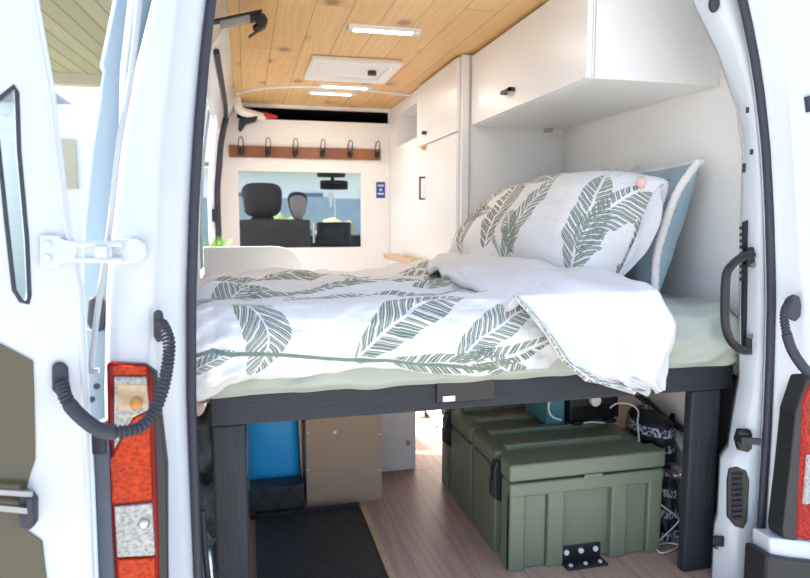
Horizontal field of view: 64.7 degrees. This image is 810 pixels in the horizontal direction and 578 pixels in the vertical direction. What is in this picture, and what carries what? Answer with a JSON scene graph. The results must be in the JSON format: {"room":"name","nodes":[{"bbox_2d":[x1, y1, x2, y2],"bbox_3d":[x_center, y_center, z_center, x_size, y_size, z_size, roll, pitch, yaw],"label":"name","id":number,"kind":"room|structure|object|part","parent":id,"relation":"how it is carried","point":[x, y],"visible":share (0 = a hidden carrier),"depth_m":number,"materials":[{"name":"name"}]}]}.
{"room":"vehicle interior","nodes":[
{"label":"vehicle interior","id":0,"kind":"room"},
{"bbox_2d":[197,0,236,415],"bbox_3d":[-0.843,-0.136,2.891,0.203,1.891,2.834,-2,6,-14],"label":"wall","id":1,"kind":"structure","parent":0,"point":[220,37],"depth_m":3.17,"materials":[{"name":"white paint"}]},
{"bbox_2d":[212,209,218,221],"bbox_3d":[-1.168,-0.453,3.942,0.039,0.078,0.067,-2,6,-14],"label":"trim","id":2,"kind":"structure","parent":1,"relation":"attached to","point":[215,212],"depth_m":3.91,"materials":[{"name":"black plastic"}]},
{"bbox_2d":[214,49,228,241],"bbox_3d":[-0.958,-0.131,3.319,0.103,1.788,1.519,-2,6,-14],"label":"trim","id":3,"kind":"structure","parent":1,"relation":"attached to","point":[223,129],"depth_m":3.95,"materials":[{"name":"plastic"}]},
{"bbox_2d":[214,9,267,38],"bbox_3d":[-0.577,-0.933,2.252,0.184,0.098,0.043,-2,6,-14],"label":"bracket","id":4,"kind":"object","parent":1,"relation":"attached to","point":[260,20],"visible":0.99,"depth_m":2.24,"materials":[{"name":"grey metal"}]},
{"bbox_3d":[-0.586,-0.955,2.246,0.164,0.054,0.040,-2,6,-14],"label":"plate","id":5,"kind":"part","parent":4,"relation":"part of","materials":[{"name":"black metal"}]},
{"bbox_2d":[235,85,409,95],"bbox_3d":[-0.458,-1.168,3.773,1.107,0.018,0.239,-1,6,-5],"label":"trim","id":6,"kind":"structure","parent":1,"relation":"attached to","point":[286,86],"depth_m":3.70,"materials":[{"name":"white plastic"}]},
{"bbox_2d":[203,116,359,203],"bbox_3d":[-2.225,-3.202,21.501,10.416,5.230,6.048,-2,6,-14],"label":"sky","id":7,"kind":"structure","parent":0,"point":[308,183],"depth_m":18.62,"materials":[{"name":"white"}]},
{"bbox_2d":[220,103,389,271],"bbox_3d":[-0.422,-0.301,4.465,1.686,1.882,0.034,-2,6,-14],"label":"wall","id":8,"kind":"structure","parent":0,"point":[374,212],"depth_m":4.37,"materials":[{"name":"white paint"}]},
{"bbox_2d":[233,97,277,131],"bbox_3d":[-0.974,-1.115,4.120,0.315,0.205,0.102,-5,8,-41],"label":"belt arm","id":9,"kind":"object","parent":8,"relation":"attached to","point":[251,116],"visible":0.98,"depth_m":4.07,"materials":[{"name":"white plastic"}]},
{"bbox_3d":[-0.994,-1.148,4.072,0.227,0.129,0.068,-5,8,-39],"label":"white arm","id":10,"kind":"part","parent":9,"relation":"part of","materials":[{"name":"plastic"}]},
{"bbox_2d":[229,136,380,160],"bbox_3d":[-0.653,-0.939,4.282,1.012,0.129,0.075,-2,6,-14],"label":"rail","id":11,"kind":"object","parent":8,"relation":"attached to","point":[238,150],"visible":1,"depth_m":4.29,"materials":[{"name":"brown wood"}]},
{"bbox_2d":[237,107,387,123],"bbox_3d":[-0.671,-1.199,4.567,1.062,0.123,0.470,-2,6,-14],"label":"trim","id":12,"kind":"structure","parent":8,"relation":"attached to","point":[283,114],"depth_m":4.60,"materials":[{"name":"black plastic"}]},
{"bbox_2d":[376,182,384,197],"bbox_3d":[-0.170,-0.691,4.465,0.063,0.110,0.007,-2,6,-14],"label":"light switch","id":13,"kind":"object","parent":8,"relation":"attached to","point":[380,186],"visible":1,"depth_m":4.46,"materials":[{"name":"blue plastic"}]},
{"bbox_2d":[227,0,548,108],"bbox_3d":[-0.050,-1.119,3.117,1.568,0.034,2.643,-2,6,-14],"label":"ceiling","id":14,"kind":"structure","parent":0,"point":[280,54],"depth_m":2.72,"materials":[{"name":"brown wood"}]},
{"bbox_2d":[308,89,356,95],"bbox_3d":[-0.433,-1.167,3.807,0.286,0.018,0.049,-2,6,-14],"label":"recessed light","id":15,"kind":"object","parent":14,"relation":"in","point":[310,91],"visible":1,"depth_m":3.80,"materials":[{"name":"white plastic"}]},
{"bbox_2d":[318,82,372,89],"bbox_3d":[-0.335,-1.147,3.621,0.302,0.018,0.049,-2,6,-14],"label":"recessed light","id":16,"kind":"object","parent":14,"relation":"in","point":[321,84],"visible":1,"depth_m":3.61,"materials":[{"name":"white plastic"}]},
{"bbox_2d":[323,86,365,88],"bbox_3d":[-0.341,-1.143,3.620,0.246,0.003,0.038,-2,6,-14],"label":"diffuser","id":17,"kind":"object","parent":16,"relation":"attached to","point":[343,87],"depth_m":3.62,"materials":[{"name":"white plastic"}]},
{"bbox_2d":[304,55,402,83],"bbox_3d":[-0.272,-1.096,3.221,0.436,0.035,0.437,-2,6,-14],"label":"ceiling vent","id":18,"kind":"object","parent":14,"relation":"in","point":[320,67],"visible":1,"depth_m":3.18,"materials":[{"name":"white plastic"}]},
{"bbox_2d":[315,63,386,77],"bbox_3d":[-0.272,-1.100,3.220,0.335,0.009,0.336,-2,6,-14],"label":"blind","id":19,"kind":"object","parent":18,"relation":"hanging from","point":[322,70],"depth_m":3.22,"materials":[{"name":"white plastic"}]},
{"bbox_3d":[-0.167,-1.090,3.231,0.044,0.020,0.045,-2,6,-14],"label":"crank knob","id":20,"kind":"part","parent":18,"relation":"part of","materials":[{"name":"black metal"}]},
{"bbox_2d":[347,23,421,35],"bbox_3d":[-0.082,-1.032,2.548,0.293,0.018,0.049,-2,6,-14],"label":"recessed light","id":21,"kind":"object","parent":14,"relation":"in","point":[352,27],"visible":1,"depth_m":2.54,"materials":[{"name":"white plastic"}]},
{"bbox_2d":[354,29,411,33],"bbox_3d":[-0.087,-1.028,2.547,0.237,0.003,0.038,-2,6,-14],"label":"diffuser","id":22,"kind":"object","parent":21,"relation":"attached to","point":[380,31],"depth_m":2.55,"materials":[{"name":"white plastic"}]},
{"bbox_2d":[207,413,710,577],"bbox_3d":[-0.050,0.809,3.151,1.831,0.045,2.979,-2,6,-14],"label":"floor","id":23,"kind":"structure","parent":0,"point":[422,530],"depth_m":2.24,"materials":[{"name":"laminate"}]},
{"bbox_2d":[200,268,206,406],"bbox_3d":[-0.934,0.331,3.302,0.190,0.874,0.190,-2,6,-14],"label":"stand","id":24,"kind":"object","parent":23,"relation":"on","point":[202,269],"visible":0.14,"depth_m":3.15,"materials":[{"name":"white"}]},
{"bbox_2d":[200,235,232,246],"bbox_3d":[-0.951,-0.186,3.220,0.172,0.173,0.141,-2,6,-14],"label":"potted grass","id":25,"kind":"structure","parent":24,"relation":"on","point":[216,243],"depth_m":3.20,"materials":[{"name":"plant"}]},
{"bbox_2d":[200,509,210,577],"bbox_3d":[-0.512,0.751,1.650,0.018,0.370,0.034,-5,8,-38],"label":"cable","id":26,"kind":"object","parent":23,"relation":"on","point":[205,556],"visible":0.85,"depth_m":1.63,"materials":[{"name":"rubber"}]},
{"bbox_2d":[202,537,216,577],"bbox_3d":[-0.516,0.817,1.759,0.110,0.315,0.173,-2,6,-14],"label":"roll","id":27,"kind":"object","parent":23,"relation":"on","point":[212,543],"visible":0.3,"depth_m":1.69,"materials":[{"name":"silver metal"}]},
{"bbox_2d":[199,469,215,538],"bbox_3d":[-0.539,0.600,1.798,0.122,0.203,0.221,-2,6,-14],"label":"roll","id":28,"kind":"object","parent":27,"relation":"on","point":[206,480],"visible":0.38,"depth_m":1.71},
{"bbox_2d":[197,403,213,472],"bbox_3d":[-0.536,0.408,1.788,0.122,0.184,0.257,-2,6,-14],"label":"roll","id":29,"kind":"object","parent":28,"relation":"on","point":[204,428],"visible":0.38,"depth_m":1.70,"materials":[{"name":"black fabric"}]},
{"bbox_2d":[203,246,303,274],"bbox_3d":[-0.708,0.295,3.059,0.459,0.997,0.022,-2,6,-14],"label":"end panel","id":30,"kind":"object","parent":23,"relation":"on","point":[238,259],"visible":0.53,"depth_m":2.99,"materials":[{"name":"white wood"}]},
{"bbox_2d":[246,420,300,504],"bbox_3d":[-0.537,0.573,2.597,0.224,0.543,0.179,-2,6,-14],"label":"container","id":31,"kind":"object","parent":23,"relation":"on","point":[273,448],"visible":0.44,"depth_m":2.52,"materials":[{"name":"blue plastic"}]},
{"bbox_2d":[249,475,303,518],"bbox_3d":[-0.495,0.801,2.467,0.204,0.118,0.095,-2,6,-14],"label":"crate","id":32,"kind":"object","parent":23,"relation":"on","point":[280,493],"visible":0.86,"depth_m":2.42,"materials":[{"name":"rubber"}]},
{"bbox_2d":[255,502,395,577],"bbox_3d":[-0.256,0.891,2.027,0.417,0.034,0.849,-2,6,-14],"label":"floor mat","id":33,"kind":"object","parent":23,"relation":"on","point":[338,540],"visible":1,"depth_m":2.18,"materials":[{"name":"rubber"}]},
{"bbox_2d":[298,414,381,506],"bbox_3d":[-0.283,0.521,2.692,0.300,0.627,0.377,-2,6,-14],"label":"cabinet","id":34,"kind":"object","parent":23,"relation":"on","point":[341,457],"visible":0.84,"depth_m":2.53,"materials":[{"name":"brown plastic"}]},
{"bbox_2d":[382,412,415,471],"bbox_3d":[-0.047,0.520,2.881,0.174,0.588,0.148,-2,6,-14],"label":"base cabinet","id":35,"kind":"object","parent":23,"relation":"on","point":[398,429],"visible":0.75,"depth_m":2.85,"materials":[{"name":"white wood"}]},
{"bbox_2d":[384,253,424,417],"bbox_3d":[-0.006,0.254,3.880,0.100,0.903,0.717,-2,6,-14],"label":"countertop","id":36,"kind":"structure","parent":35,"relation":"on","point":[393,258],"depth_m":3.73,"materials":[{"name":"brown wood"}]},
{"bbox_2d":[390,89,419,257],"bbox_3d":[0.239,-0.272,4.213,0.516,1.877,0.768,-2,6,-14],"label":"tall cabinet","id":37,"kind":"object","parent":23,"relation":"on","point":[404,147],"visible":0.16,"depth_m":4.16,"materials":[{"name":"white wood"}]},
{"bbox_2d":[430,410,435,427],"bbox_3d":[0.155,0.727,3.483,0.036,0.198,0.031,-2,6,-14],"label":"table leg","id":38,"kind":"object","parent":23,"relation":"on","point":[432,412],"visible":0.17,"depth_m":3.47,"materials":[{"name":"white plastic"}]},
{"bbox_2d":[197,364,732,577],"bbox_3d":[0.110,0.523,2.424,1.641,0.681,1.231,-2,6,-14],"label":"frame","id":39,"kind":"object","parent":23,"relation":"on","point":[230,417],"visible":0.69,"depth_m":1.78,"materials":[{"name":"black wood"}]},
{"bbox_3d":[-0.461,0.644,1.709,0.082,0.594,0.067,-2,6,-14],"label":"leg","id":40,"kind":"part","parent":39,"relation":"part of","materials":[{"name":"black wood"}]},
{"bbox_3d":[-0.737,0.525,2.809,0.084,0.594,0.067,-2,6,-14],"label":"leg","id":41,"kind":"part","parent":39,"relation":"part of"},
{"bbox_3d":[0.170,0.281,1.784,0.171,0.064,0.010,-2,6,-14],"label":"beam plate","id":42,"kind":"part","parent":39,"relation":"part of","materials":[{"name":"black metal"}]},
{"bbox_2d":[209,294,738,398],"bbox_3d":[0.110,0.100,2.353,1.661,0.203,1.268,-2,6,-14],"label":"mattress","id":43,"kind":"object","parent":39,"relation":"on","point":[700,341],"visible":0.11,"depth_m":1.82,"materials":[{"name":"green fabric"}]},
{"bbox_2d":[196,252,675,401],"bbox_3d":[-0.034,0.070,2.262,1.367,0.375,1.384,-2,6,-14],"label":"duvet","id":44,"kind":"object","parent":43,"relation":"on","point":[448,314],"visible":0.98,"depth_m":1.70,"materials":[{"name":"white fabric"}]},
{"bbox_2d":[492,171,669,275],"bbox_3d":[0.587,-0.210,2.299,0.460,0.418,0.642,-2,6,-14],"label":"leaf pillow","id":45,"kind":"object","parent":44,"relation":"on","point":[604,220],"visible":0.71,"depth_m":2.05,"materials":[{"name":"white fabric"}]},
{"bbox_2d":[448,182,530,255],"bbox_3d":[0.448,-0.236,2.658,0.450,0.418,0.694,-2,6,-14],"label":"leaf pillow","id":46,"kind":"object","parent":43,"relation":"on","point":[475,236],"visible":0.3,"depth_m":2.54,"materials":[{"name":"white fabric"}]},
{"bbox_2d":[566,162,634,172],"bbox_3d":[0.763,-0.277,2.739,0.191,0.489,0.497,-2,6,-14],"label":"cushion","id":47,"kind":"object","parent":43,"relation":"on","point":[632,169],"visible":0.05,"depth_m":2.54,"materials":[{"name":"fabric"}]},
{"bbox_2d":[620,157,703,291],"bbox_3d":[0.804,-0.224,2.286,0.284,0.453,0.520,-2,6,-14],"label":"cushion","id":48,"kind":"object","parent":43,"relation":"on","point":[652,268],"visible":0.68,"depth_m":2.09,"materials":[{"name":"fabric"}]},
{"bbox_3d":[0.936,0.608,2.041,0.108,0.594,0.036,-2,6,-14],"label":"leg","id":49,"kind":"part","parent":39,"relation":"part of","materials":[{"name":"black wood"}]},
{"bbox_2d":[417,54,563,430],"bbox_3d":[0.403,-0.190,3.452,0.571,1.877,0.752,-2,6,-14],"label":"wardrobe","id":50,"kind":"object","parent":23,"relation":"on","point":[461,164],"visible":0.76,"depth_m":3.08,"materials":[{"name":"white wood"}]},
{"bbox_3d":[0.095,-0.557,3.541,0.034,0.125,0.009,-2,6,-14],"label":"bar handle","id":51,"kind":"part","parent":50,"relation":"part of","materials":[{"name":"black metal"}]},
{"bbox_3d":[0.165,-0.026,3.419,0.017,1.492,0.700,-2,6,-14],"label":"door","id":52,"kind":"part","parent":50,"relation":"part of","materials":[{"name":"white wood"}]},
{"bbox_3d":[0.165,-0.943,3.320,0.017,0.334,0.700,-2,6,-14],"label":"door","id":53,"kind":"part","parent":50,"relation":"part of","materials":[{"name":"white wood"}]},
{"bbox_2d":[441,403,664,571],"bbox_3d":[0.501,0.677,2.437,0.582,0.372,0.740,-2,6,-14],"label":"case","id":54,"kind":"object","parent":23,"relation":"on","point":[533,489],"visible":0.85,"depth_m":2.13,"materials":[{"name":"green plastic"}]},
{"bbox_3d":[0.157,0.596,2.619,0.007,0.056,0.025,-2,6,-14],"label":"latch lever","id":55,"kind":"part","parent":54,"relation":"part of","materials":[{"name":"black plastic"}]},
{"bbox_3d":[0.284,0.651,2.109,0.007,0.056,0.025,-2,6,-14],"label":"latch lever","id":56,"kind":"part","parent":54,"relation":"part of","materials":[{"name":"black plastic"}]},
{"bbox_2d":[526,400,564,424],"bbox_3d":[0.532,0.435,2.441,0.075,0.111,0.185,-2,6,-14],"label":"module","id":57,"kind":"object","parent":54,"relation":"on","point":[539,410],"visible":0.49,"depth_m":2.36,"materials":[{"name":"plastic"}]},
{"bbox_2d":[548,402,561,420],"bbox_3d":[0.537,0.440,2.296,0.051,0.070,0.015,0,6,1],"label":"cable","id":58,"kind":"object","parent":57,"relation":"attached to","point":[549,412],"visible":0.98,"depth_m":2.29,"materials":[{"name":"white plastic"}]},
{"bbox_3d":[0.511,0.536,2.425,0.560,0.058,0.738,-2,6,-14],"label":"case lid","id":59,"kind":"part","parent":54,"relation":"part of","materials":[{"name":"green plastic"}]},
{"bbox_2d":[564,397,618,425],"bbox_3d":[0.677,0.433,2.455,0.196,0.111,0.227,-2,6,-14],"label":"charger","id":60,"kind":"object","parent":54,"relation":"on","point":[575,411],"visible":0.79,"depth_m":2.35,"materials":[{"name":"black plastic"}]},
{"bbox_3d":[0.697,0.409,2.347,0.040,0.040,0.016,-2,6,-14],"label":"white knob","id":61,"kind":"part","parent":60,"relation":"part of","materials":[{"name":"plastic"}]},
{"bbox_2d":[584,421,603,423],"bbox_3d":[0.693,0.489,2.341,0.083,0.016,0.012,-2,6,-14],"label":"cable","id":62,"kind":"object","parent":54,"relation":"on","point":[588,421],"visible":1,"depth_m":2.33,"materials":[{"name":"white plastic"}]},
{"bbox_2d":[609,402,639,441],"bbox_3d":[0.813,0.468,2.286,0.087,0.104,0.142,-3,7,-28],"label":"cable","id":63,"kind":"object","parent":54,"relation":"on","point":[614,404],"visible":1,"depth_m":2.31,"materials":[{"name":"white plastic"}]},
{"bbox_2d":[660,504,678,540],"bbox_3d":[0.896,0.771,2.189,0.090,0.218,0.054,2,6,18],"label":"cable","id":64,"kind":"object","parent":54,"relation":"hanging from","point":[675,515],"visible":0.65,"depth_m":2.19,"materials":[{"name":"white plastic"}]},
{"bbox_2d":[562,542,607,570],"bbox_3d":[0.586,0.874,2.093,0.146,0.052,0.058,-2,6,-14],"label":"bracket","id":65,"kind":"object","parent":23,"relation":"attached to","point":[582,556],"visible":0.94,"depth_m":2.11,"materials":[{"name":"black metal"}]},
{"bbox_2d":[626,411,678,541],"bbox_3d":[0.905,0.675,2.384,0.153,0.386,0.346,-2,6,-14],"label":"wrapped bundle","id":66,"kind":"object","parent":23,"relation":"on","point":[669,490],"visible":0.18,"depth_m":2.25,"materials":[{"name":"black fabric"}]},
{"bbox_2d":[626,404,675,447],"bbox_3d":[0.891,0.504,2.322,0.138,0.156,0.234,-2,6,-14],"label":"cloth bag","id":67,"kind":"object","parent":66,"relation":"on","point":[655,428],"visible":0.77,"depth_m":2.26,"materials":[{"name":"black fabric"}]},
{"bbox_2d":[663,462,681,478],"bbox_3d":[0.942,0.627,2.214,0.076,0.045,0.115,-2,6,-14],"label":"scrap","id":68,"kind":"object","parent":66,"relation":"on","point":[674,470],"visible":0.74,"depth_m":2.20,"materials":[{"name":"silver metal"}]},
{"bbox_2d":[656,536,677,553],"bbox_3d":[0.916,0.880,2.213,0.146,0.008,0.101,-2,6,-14],"label":"cable","id":69,"kind":"object","parent":23,"relation":"on","point":[676,536],"visible":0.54,"depth_m":2.18,"materials":[{"name":"white plastic"}]},
{"bbox_2d":[563,65,741,513],"bbox_3d":[0.738,-0.192,3.344,0.022,1.904,2.778,-2,6,-14],"label":"wall","id":70,"kind":"structure","parent":0,"point":[703,123],"depth_m":2.24,"materials":[{"name":"white paint"}]},
{"bbox_2d":[471,0,719,132],"bbox_3d":[0.653,-0.861,2.510,0.504,0.340,1.050,-2,6,-14],"label":"upper cabinet","id":71,"kind":"object","parent":70,"relation":"attached to","point":[567,64],"visible":0.99,"depth_m":2.11,"materials":[{"name":"white wood"}]},
{"bbox_3d":[0.404,-0.780,2.525,0.025,0.013,0.090,-2,6,-14],"label":"door handle","id":72,"kind":"part","parent":71,"relation":"part of","materials":[{"name":"black metal"}]},
{"bbox_3d":[0.441,-0.861,2.458,0.019,0.311,1.038,-2,6,-14],"label":"cabinet door","id":73,"kind":"part","parent":71,"relation":"part of","materials":[{"name":"white wood"}]},
{"bbox_2d":[627,403,682,453],"bbox_3d":[0.956,0.553,2.403,0.042,0.166,0.412,-2,6,-14],"label":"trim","id":74,"kind":"structure","parent":70,"relation":"attached to","point":[679,436],"depth_m":2.28,"materials":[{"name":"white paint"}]},
{"bbox_2d":[634,395,683,432],"bbox_3d":[0.967,0.481,2.377,0.024,0.109,0.380,-2,6,-14],"label":"pipe","id":75,"kind":"object","parent":70,"relation":"attached to","point":[678,426],"visible":0.53,"depth_m":2.42,"materials":[{"name":"rubber"}]},
{"bbox_2d":[670,413,674,420],"bbox_3d":[0.975,0.467,2.333,0.009,0.027,0.013,-2,6,-14],"label":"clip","id":76,"kind":"object","parent":75,"relation":"attached to","point":[672,415],"visible":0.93,"depth_m":2.33,"materials":[{"name":"black plastic"}]},
{"bbox_2d":[714,374,737,515],"bbox_3d":[1.042,0.583,2.117,0.015,0.627,0.123,-2,6,-14],"label":"trim","id":77,"kind":"structure","parent":70,"relation":"attached to","point":[727,395],"depth_m":2.08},
{"label":"outside","id":78,"kind":"structure","parent":0,"visible":0},
{"bbox_3d":[-3.782,0.123,15.318,67.200,0.056,58.240,-2,6,-14],"label":"ground","id":79,"kind":"structure","parent":78,"visible":0},
{"bbox_2d":[0,92,96,299],"bbox_3d":[-9.651,-1.850,13.871,8.176,4.178,4.256,-2,6,-14],"label":"wall","id":80,"kind":"structure","parent":79,"relation":"on","point":[76,122],"depth_m":12.54,"materials":[{"name":"white paint"}]},
{"bbox_2d":[61,139,77,188],"bbox_3d":[-6.874,-2.445,12.493,0.840,0.952,0.067,-2,6,-14],"label":"window blind","id":81,"kind":"object","parent":80,"relation":"hanging from","point":[69,146],"depth_m":12.54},
{"bbox_2d":[0,0,809,577],"bbox_3d":[-0.510,-0.036,3.828,2.649,2.721,5.257,-2,6,-14],"label":"camper van","id":82,"kind":"object","parent":79,"relation":"on","point":[99,463],"visible":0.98,"depth_m":1.36,"materials":[{"name":"white paint"}]},
{"bbox_3d":[-0.817,0.471,1.201,0.245,0.812,0.028,-4,7,-30],"label":"trim panel","id":83,"kind":"part","parent":82,"relation":"part of","materials":[{"name":"green"}]},
{"bbox_3d":[-0.895,0.077,1.136,0.589,1.599,0.060,-4,7,-30],"label":"door","id":84,"kind":"part","parent":82,"relation":"part of","materials":[{"name":"white paint"}]},
{"bbox_3d":[-0.666,0.172,1.237,0.030,0.064,0.011,-4,7,-30],"label":"hose plate","id":85,"kind":"part","parent":82,"relation":"part of","materials":[{"name":"rubber"}]},
{"bbox_3d":[-0.597,-0.071,1.243,0.087,0.046,0.034,-2,6,-14],"label":"hinge arm","id":86,"kind":"part","parent":82,"relation":"part of","materials":[{"name":"white paint"}]},
{"bbox_3d":[-0.575,-0.252,1.250,0.178,0.862,0.039,2,6,14],"label":"stay rod","id":87,"kind":"part","parent":82,"relation":"part of","materials":[{"name":"metal"}]},
{"bbox_3d":[-0.828,-0.017,2.208,0.266,1.963,1.407,-2,6,-14],"label":"sliding door","id":88,"kind":"part","parent":82,"relation":"part of","materials":[{"name":"white metal"}]},
{"bbox_3d":[-0.555,-0.076,1.289,0.069,0.051,0.034,-2,6,-14],"label":"hinge plate","id":89,"kind":"part","parent":82,"relation":"part of","materials":[{"name":"white paint"}]},
{"bbox_2d":[107,361,168,577],"bbox_3d":[-0.568,0.413,1.368,0.112,0.531,0.081,-2,6,-14],"label":"tail light","id":90,"kind":"object","parent":82,"relation":"attached to","point":[137,466],"depth_m":1.35,"materials":[{"name":"plastic"}]},
{"bbox_3d":[-0.513,0.077,1.333,0.022,0.068,0.011,-2,6,-14],"label":"hose plate","id":91,"kind":"part","parent":82,"relation":"part of","materials":[{"name":"plastic"}]},
{"bbox_2d":[239,183,310,247],"bbox_3d":[-0.993,-0.263,4.799,0.552,1.063,0.286,-2,6,-14],"label":"seat","id":92,"kind":"object","parent":82,"relation":"in","point":[261,201],"visible":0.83,"depth_m":4.74,"materials":[{"name":"grey fabric"}]},
{"bbox_3d":[-1.078,-0.493,4.843,0.168,0.134,0.067,-2,6,-14],"label":"headrest post","id":93,"kind":"part","parent":92,"relation":"part of","materials":[{"name":"black metal"}]},
{"bbox_3d":[-0.979,-0.122,4.758,0.552,0.791,0.170,-2,6,-14],"label":"backrest","id":94,"kind":"part","parent":92,"relation":"part of","materials":[{"name":"grey fabric"}]},
{"bbox_3d":[-0.809,-0.625,4.826,0.148,0.213,0.067,-2,6,-14],"label":"armrest","id":95,"kind":"part","parent":92,"relation":"part of","materials":[{"name":"grey fabric"}]},
{"bbox_3d":[-0.801,-0.608,4.793,0.125,0.190,0.045,-2,6,-14],"label":"armrest","id":96,"kind":"part","parent":92,"relation":"part of","materials":[{"name":"beige fabric"}]},
{"bbox_2d":[317,173,347,189],"bbox_3d":[-0.622,-0.927,5.477,0.252,0.159,0.138,-2,6,-14],"label":"mirror","id":97,"kind":"object","parent":82,"relation":"attached to","point":[332,184],"visible":0.87,"depth_m":5.43,"materials":[{"name":"black metal"}]},
{"bbox_2d":[328,193,333,206],"bbox_3d":[-0.628,-0.755,5.430,0.049,0.123,0.007,-2,6,-14],"label":"tag","id":98,"kind":"object","parent":97,"relation":"hanging from","point":[330,195],"visible":1,"depth_m":5.43,"materials":[{"name":"white plastic"}]},
{"bbox_3d":[0.859,0.008,1.847,0.379,2.208,0.108,-2,6,-14],"label":"frame","id":99,"kind":"part","parent":82,"relation":"part of","materials":[{"name":"white paint"}]},
{"bbox_2d":[726,467,748,527],"bbox_3d":[0.999,0.626,1.925,0.062,0.187,0.007,3,7,29],"label":"air vent","id":100,"kind":"object","parent":82,"relation":"attached to","point":[737,478],"depth_m":1.92,"materials":[{"name":"plastic"}]},
{"bbox_3d":[0.936,0.046,1.803,0.164,0.304,0.028,-5,8,-37],"label":"grab handle","id":101,"kind":"part","parent":82,"relation":"part of","materials":[{"name":"black plastic"}]},
{"bbox_3d":[1.006,0.442,1.860,0.053,0.020,0.010,2,6,17],"label":"check arm","id":102,"kind":"part","parent":82,"relation":"part of","materials":[{"name":"metal"}]},
{"bbox_2d":[768,373,809,539],"bbox_3d":[1.165,0.474,1.815,0.240,0.501,0.066,-2,6,-14],"label":"tail light","id":103,"kind":"object","parent":82,"relation":"on","point":[789,508],"depth_m":1.78,"materials":[{"name":"red plastic"}]},
{"bbox_3d":[1.052,0.051,1.736,0.046,0.073,0.013,-2,6,-14],"label":"hose plate","id":104,"kind":"part","parent":82,"relation":"part of","materials":[{"name":"rubber"}]},
{"bbox_3d":[-2.348,-0.548,21.118,14.560,0.034,25.200,-2,6,-14],"label":"lawn","id":105,"kind":"structure","parent":79,"relation":"on","visible":0},
{"bbox_2d":[39,0,112,87],"bbox_3d":[-6.164,-0.700,5.604,7.560,3.662,4.301,-2,6,-14],"label":"ceiling","id":106,"kind":"structure","parent":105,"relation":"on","point":[75,30],"depth_m":6.43,"materials":[{"name":"paint"}]},
{"bbox_2d":[202,196,360,267],"bbox_3d":[0.279,-0.815,13.354,9.005,2.162,0.045,-2,6,-14],"label":"fence","id":107,"kind":"object","parent":105,"relation":"on","point":[318,209],"visible":0.05,"depth_m":12.75,"materials":[{"name":"blue"}]},
{"bbox_3d":[-3.764,-0.690,12.357,0.672,2.128,0.045,-2,6,-14],"label":"fence panel","id":108,"kind":"part","parent":107,"relation":"part of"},
{"bbox_3d":[-3.091,-0.725,12.521,0.672,2.162,0.045,-2,6,-14],"label":"fence panel","id":109,"kind":"part","parent":107,"relation":"part of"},
{"bbox_3d":[-2.417,-0.726,12.690,0.672,2.128,0.045,-2,6,-14],"label":"fence panel","id":110,"kind":"part","parent":107,"relation":"part of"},
{"bbox_3d":[-1.743,-0.761,12.854,0.672,2.162,0.045,-2,6,-14],"label":"fence panel","id":111,"kind":"part","parent":107,"relation":"part of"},
{"bbox_3d":[-1.069,-0.762,13.023,0.672,2.128,0.045,-2,6,-14],"label":"fence panel","id":112,"kind":"part","parent":107,"relation":"part of","materials":[{"name":"blue"}]},
{"bbox_2d":[274,212,312,233],"bbox_3d":[-1.915,-0.410,10.379,0.968,1.676,0.887,1,6,8],"label":"bush","id":113,"kind":"object","parent":105,"relation":"on","point":[280,215],"visible":0.09,"depth_m":10.32,"materials":[{"name":"green plant"}]},
{"bbox_2d":[315,218,354,233],"bbox_3d":[-1.321,-0.598,11.908,0.890,1.458,0.931,5,8,41],"label":"bush","id":114,"kind":"object","parent":105,"relation":"on","point":[329,219],"visible":0.12,"depth_m":11.82,"materials":[{"name":"plant"}]}
]}

